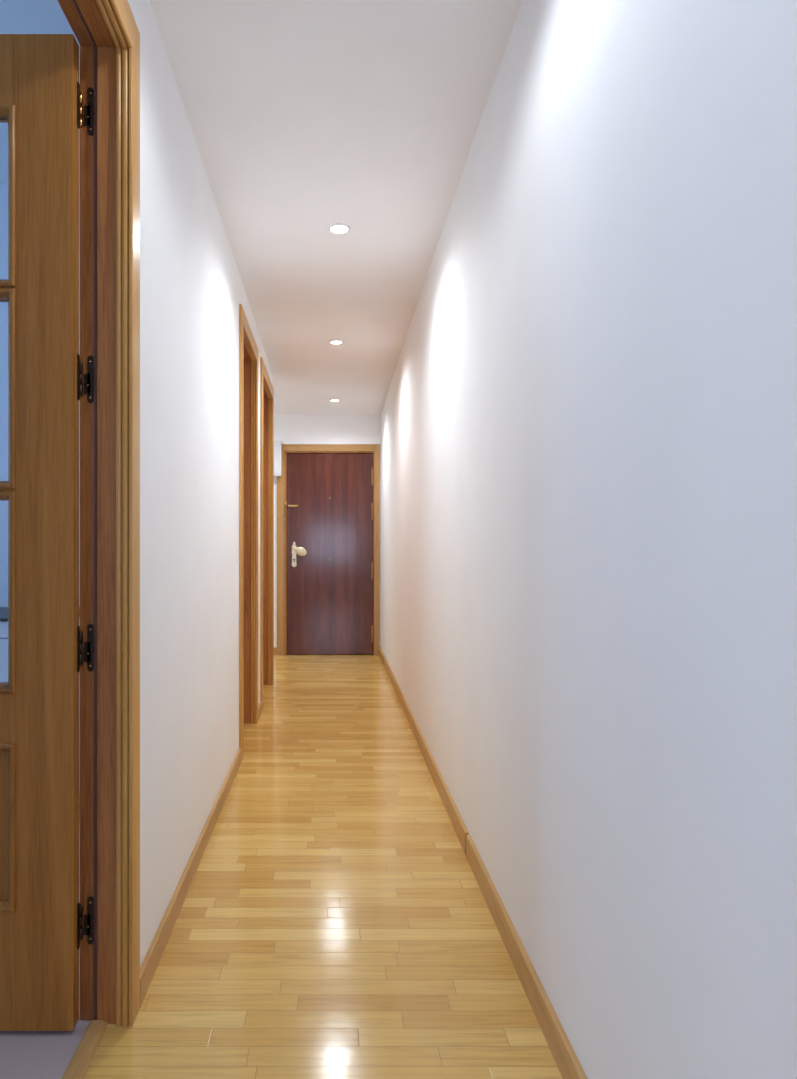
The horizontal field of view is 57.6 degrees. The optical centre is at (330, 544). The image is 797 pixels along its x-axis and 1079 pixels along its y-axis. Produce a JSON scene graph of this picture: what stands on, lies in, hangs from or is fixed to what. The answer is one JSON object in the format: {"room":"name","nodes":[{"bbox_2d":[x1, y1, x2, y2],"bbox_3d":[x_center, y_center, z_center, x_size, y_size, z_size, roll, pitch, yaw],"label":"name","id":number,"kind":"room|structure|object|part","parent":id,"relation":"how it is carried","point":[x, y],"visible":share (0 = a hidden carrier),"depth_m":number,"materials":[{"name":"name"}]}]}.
{"room":"apartment hallway","nodes":[
{"label":"apartment hallway","id":0,"kind":"room"},
{"bbox_2d":[0,0,79,184],"bbox_3d":[-2.114,-1.550,1.660,3.172,0.100,2.920,0,0,0],"label":"ceiling","id":1,"kind":"structure","parent":0,"point":[16,16],"depth_m":2.05,"materials":[{"name":"blue paint"}]},
{"bbox_2d":[0,804,91,1078],"bbox_3d":[-2.042,1.040,1.700,3.116,0.079,3.000,0,0,0],"label":"floor","id":2,"kind":"structure","parent":0,"point":[23,1054],"depth_m":1.43,"materials":[{"name":"grey tile"}]},
{"bbox_2d":[79,185,79,606],"bbox_3d":[-2.114,-0.250,1.660,3.172,2.500,2.920,0,0,0],"label":"wall","id":3,"kind":"structure","parent":0,"point":[79,185],"depth_m":3.00,"materials":[{"name":"blue paint"}]},
{"bbox_2d":[128,0,271,965],"bbox_3d":[-0.475,-0.250,2.270,0.105,2.500,5.940,0,0,0],"label":"wall","id":4,"kind":"structure","parent":0,"point":[192,290],"depth_m":2.07,"materials":[{"name":"paint"}]},
{"bbox_2d":[0,34,93,1030],"bbox_3d":[-0.899,-0.025,1.485,0.803,2.031,0.059,0,0,-1],"label":"door","id":5,"kind":"structure","parent":4,"relation":"in","point":[41,98],"depth_m":1.47,"materials":[{"name":"brown wood"}]},
{"bbox_3d":[-0.771,0.576,1.484,0.250,0.333,0.008,0,0,0],"label":"panel","id":6,"kind":"part","parent":5,"relation":"part of","materials":[{"name":"brown wood"}]},
{"bbox_3d":[-0.771,0.097,1.484,0.246,0.399,0.004,0,0,0],"label":"glass pane","id":7,"kind":"part","parent":5,"relation":"part of","materials":[{"name":"white"}]},
{"bbox_3d":[-0.771,-0.318,1.484,0.246,0.396,0.004,0,0,0],"label":"glass pane","id":8,"kind":"part","parent":5,"relation":"part of","materials":[{"name":"white"}]},
{"bbox_3d":[-0.771,-0.710,1.484,0.246,0.356,0.004,0,0,0],"label":"glass pane","id":9,"kind":"part","parent":5,"relation":"part of","materials":[{"name":"white"}]},
{"bbox_3d":[-0.771,0.576,1.484,0.258,0.341,0.049,0,0,0],"label":"panel moulding","id":10,"kind":"part","parent":5,"relation":"part of","materials":[{"name":"brown wood"}]},
{"bbox_3d":[-0.523,0.790,1.493,0.002,0.096,0.012,0,0,0],"label":"plate","id":11,"kind":"part","parent":5,"relation":"part of","materials":[{"name":"brown metal"}]},
{"bbox_3d":[-0.523,0.216,1.493,0.002,0.096,0.012,0,0,0],"label":"plate","id":12,"kind":"part","parent":5,"relation":"part of","materials":[{"name":"brown metal"}]},
{"bbox_3d":[-0.523,-0.348,1.493,0.002,0.096,0.012,0,0,0],"label":"plate","id":13,"kind":"part","parent":5,"relation":"part of","materials":[{"name":"brown metal"}]},
{"bbox_3d":[-0.523,-0.912,1.493,0.002,0.096,0.012,0,0,0],"label":"plate","id":14,"kind":"part","parent":5,"relation":"part of","materials":[{"name":"brown metal"}]},
{"bbox_2d":[57,0,139,1026],"bbox_3d":[-0.469,-0.053,1.141,0.117,2.106,0.829,0,0,0],"label":"door frame","id":15,"kind":"structure","parent":4,"relation":"attached to","point":[107,33],"depth_m":1.50,"materials":[{"name":"brown wood"}]},
{"bbox_3d":[-0.429,-0.053,1.141,0.036,2.106,0.829,0,0,0],"label":"casing","id":16,"kind":"part","parent":15,"relation":"part of","materials":[{"name":"brown wood"}]},
{"bbox_2d":[140,748,241,1007],"bbox_3d":[-0.417,0.969,2.443,0.012,0.062,1.773,0,0,0],"label":"baseboard","id":17,"kind":"structure","parent":4,"relation":"attached to","point":[148,967],"depth_m":2.00,"materials":[{"name":"brown wood"}]},
{"bbox_2d":[239,304,257,758],"bbox_3d":[-0.469,-0.058,3.717,0.117,2.115,0.774,0,0,0],"label":"door frame","id":18,"kind":"structure","parent":4,"relation":"attached to","point":[248,349],"depth_m":4.02,"materials":[{"name":"brown wood"}]},
{"bbox_2d":[258,701,261,719],"bbox_3d":[-0.417,0.969,4.217,0.012,0.062,0.225,0,0,0],"label":"baseboard","id":19,"kind":"structure","parent":4,"relation":"attached to","point":[260,702],"depth_m":4.22,"materials":[{"name":"brown wood"}]},
{"bbox_2d":[260,357,273,709],"bbox_3d":[-0.469,-0.065,4.774,0.117,2.129,0.888,0,0,0],"label":"door frame","id":20,"kind":"structure","parent":4,"relation":"attached to","point":[266,388],"depth_m":5.14,"materials":[{"name":"brown wood"}]},
{"bbox_2d":[274,441,281,475],"bbox_3d":[-0.527,-0.779,6.505,0.166,0.315,0.079,0,0,0],"label":"box","id":21,"kind":"object","parent":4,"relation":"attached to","point":[277,444],"visible":0.45,"depth_m":6.47,"materials":[{"name":"white plastic"}]},
{"bbox_3d":[-0.526,-0.779,6.468,0.128,0.279,0.004,0,0,0],"label":"lid","id":22,"kind":"part","parent":21,"relation":"part of","materials":[{"name":"white plastic"}]},
{"bbox_2d":[83,654,562,1078],"bbox_3d":[0.000,1.040,1.532,6.000,0.080,10.265,0,0,0],"label":"floor","id":23,"kind":"structure","parent":0,"point":[334,920],"depth_m":1.87,"materials":[{"name":"brown wood"}]},
{"bbox_2d":[61,1020,107,1078],"bbox_3d":[-0.483,0.996,1.148,0.039,0.008,0.712,0,0,0],"label":"threshold","id":24,"kind":"object","parent":23,"relation":"on","point":[78,1065],"visible":1,"depth_m":1.41,"materials":[{"name":"brown wood"}]},
{"bbox_2d":[274,415,380,646],"bbox_3d":[-0.550,-0.250,6.605,2.300,2.500,0.120,0,0,0],"label":"wall","id":25,"kind":"structure","parent":0,"point":[288,429],"depth_m":6.54,"materials":[{"name":"paint"}]},
{"bbox_2d":[277,444,379,654],"bbox_3d":[-0.021,0.043,6.585,0.933,1.915,0.159,0,0,0],"label":"door frame","id":26,"kind":"structure","parent":25,"relation":"attached to","point":[374,449],"depth_m":6.53,"materials":[{"name":"brown wood"}]},
{"bbox_3d":[-0.454,0.043,6.536,0.067,1.915,0.018,0,0,0],"label":"casing","id":27,"kind":"part","parent":26,"relation":"part of","materials":[{"name":"brown wood"}]},
{"bbox_3d":[-0.011,-0.881,6.536,0.818,0.063,0.018,0,0,0],"label":"head casing","id":28,"kind":"part","parent":26,"relation":"part of","materials":[{"name":"brown wood"}]},
{"bbox_3d":[0.422,0.043,6.536,0.048,1.915,0.018,0,0,0],"label":"casing","id":29,"kind":"part","parent":26,"relation":"part of","materials":[{"name":"brown wood"}]},
{"bbox_2d":[287,454,372,653],"bbox_3d":[-0.004,0.081,6.543,0.786,1.826,0.101,0,0,0],"label":"door","id":30,"kind":"structure","parent":25,"relation":"in","point":[330,496],"depth_m":6.55,"materials":[{"name":"brown wood"}]},
{"bbox_3d":[-0.330,0.085,6.542,0.044,0.234,0.014,0,0,0],"label":"handle plate","id":31,"kind":"part","parent":30,"relation":"part of","materials":[{"name":"beige metal"}]},
{"bbox_3d":[-0.277,0.057,6.518,0.126,0.086,0.050,0,0,0],"label":"lever","id":32,"kind":"part","parent":30,"relation":"part of","materials":[{"name":"beige metal"}]},
{"bbox_2d":[149,0,521,414],"bbox_3d":[-0.550,-1.343,2.982,2.300,0.315,7.365,0,0,0],"label":"ceiling","id":33,"kind":"structure","parent":0,"point":[305,117],"depth_m":2.31,"materials":[{"name":"paint"}]},
{"bbox_2d":[329,339,342,344],"bbox_3d":[0.035,-1.254,4.430,0.085,0.021,0.085,0,0,0],"label":"recessed light","id":34,"kind":"object","parent":33,"relation":"in","point":[335,341],"visible":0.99,"depth_m":4.42,"materials":[{"name":"white"}]},
{"bbox_2d":[329,223,349,233],"bbox_3d":[0.035,-1.264,2.866,0.085,0.021,0.085,0,0,0],"label":"recessed light","id":35,"kind":"object","parent":33,"relation":"in","point":[337,228],"visible":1,"depth_m":2.86,"materials":[{"name":"white"}]},
{"bbox_3d":[0.035,-1.260,2.866,0.065,0.010,0.065,0,0,0],"label":"bulb","id":36,"kind":"part","parent":35,"relation":"part of","materials":[{"name":"white glass"}]},
{"bbox_2d":[381,0,796,1078],"bbox_3d":[0.523,-0.250,2.982,0.153,2.500,7.365,0,0,0],"label":"wall","id":37,"kind":"structure","parent":0,"point":[589,413],"depth_m":1.11,"materials":[{"name":"paint"}]},
{"bbox_2d":[379,647,587,1078],"bbox_3d":[0.447,0.964,2.974,0.024,0.072,7.107,0,0,0],"label":"baseboard","id":38,"kind":"structure","parent":37,"relation":"attached to","point":[568,1064],"depth_m":1.78,"materials":[{"name":"brown wood"}]}
]}

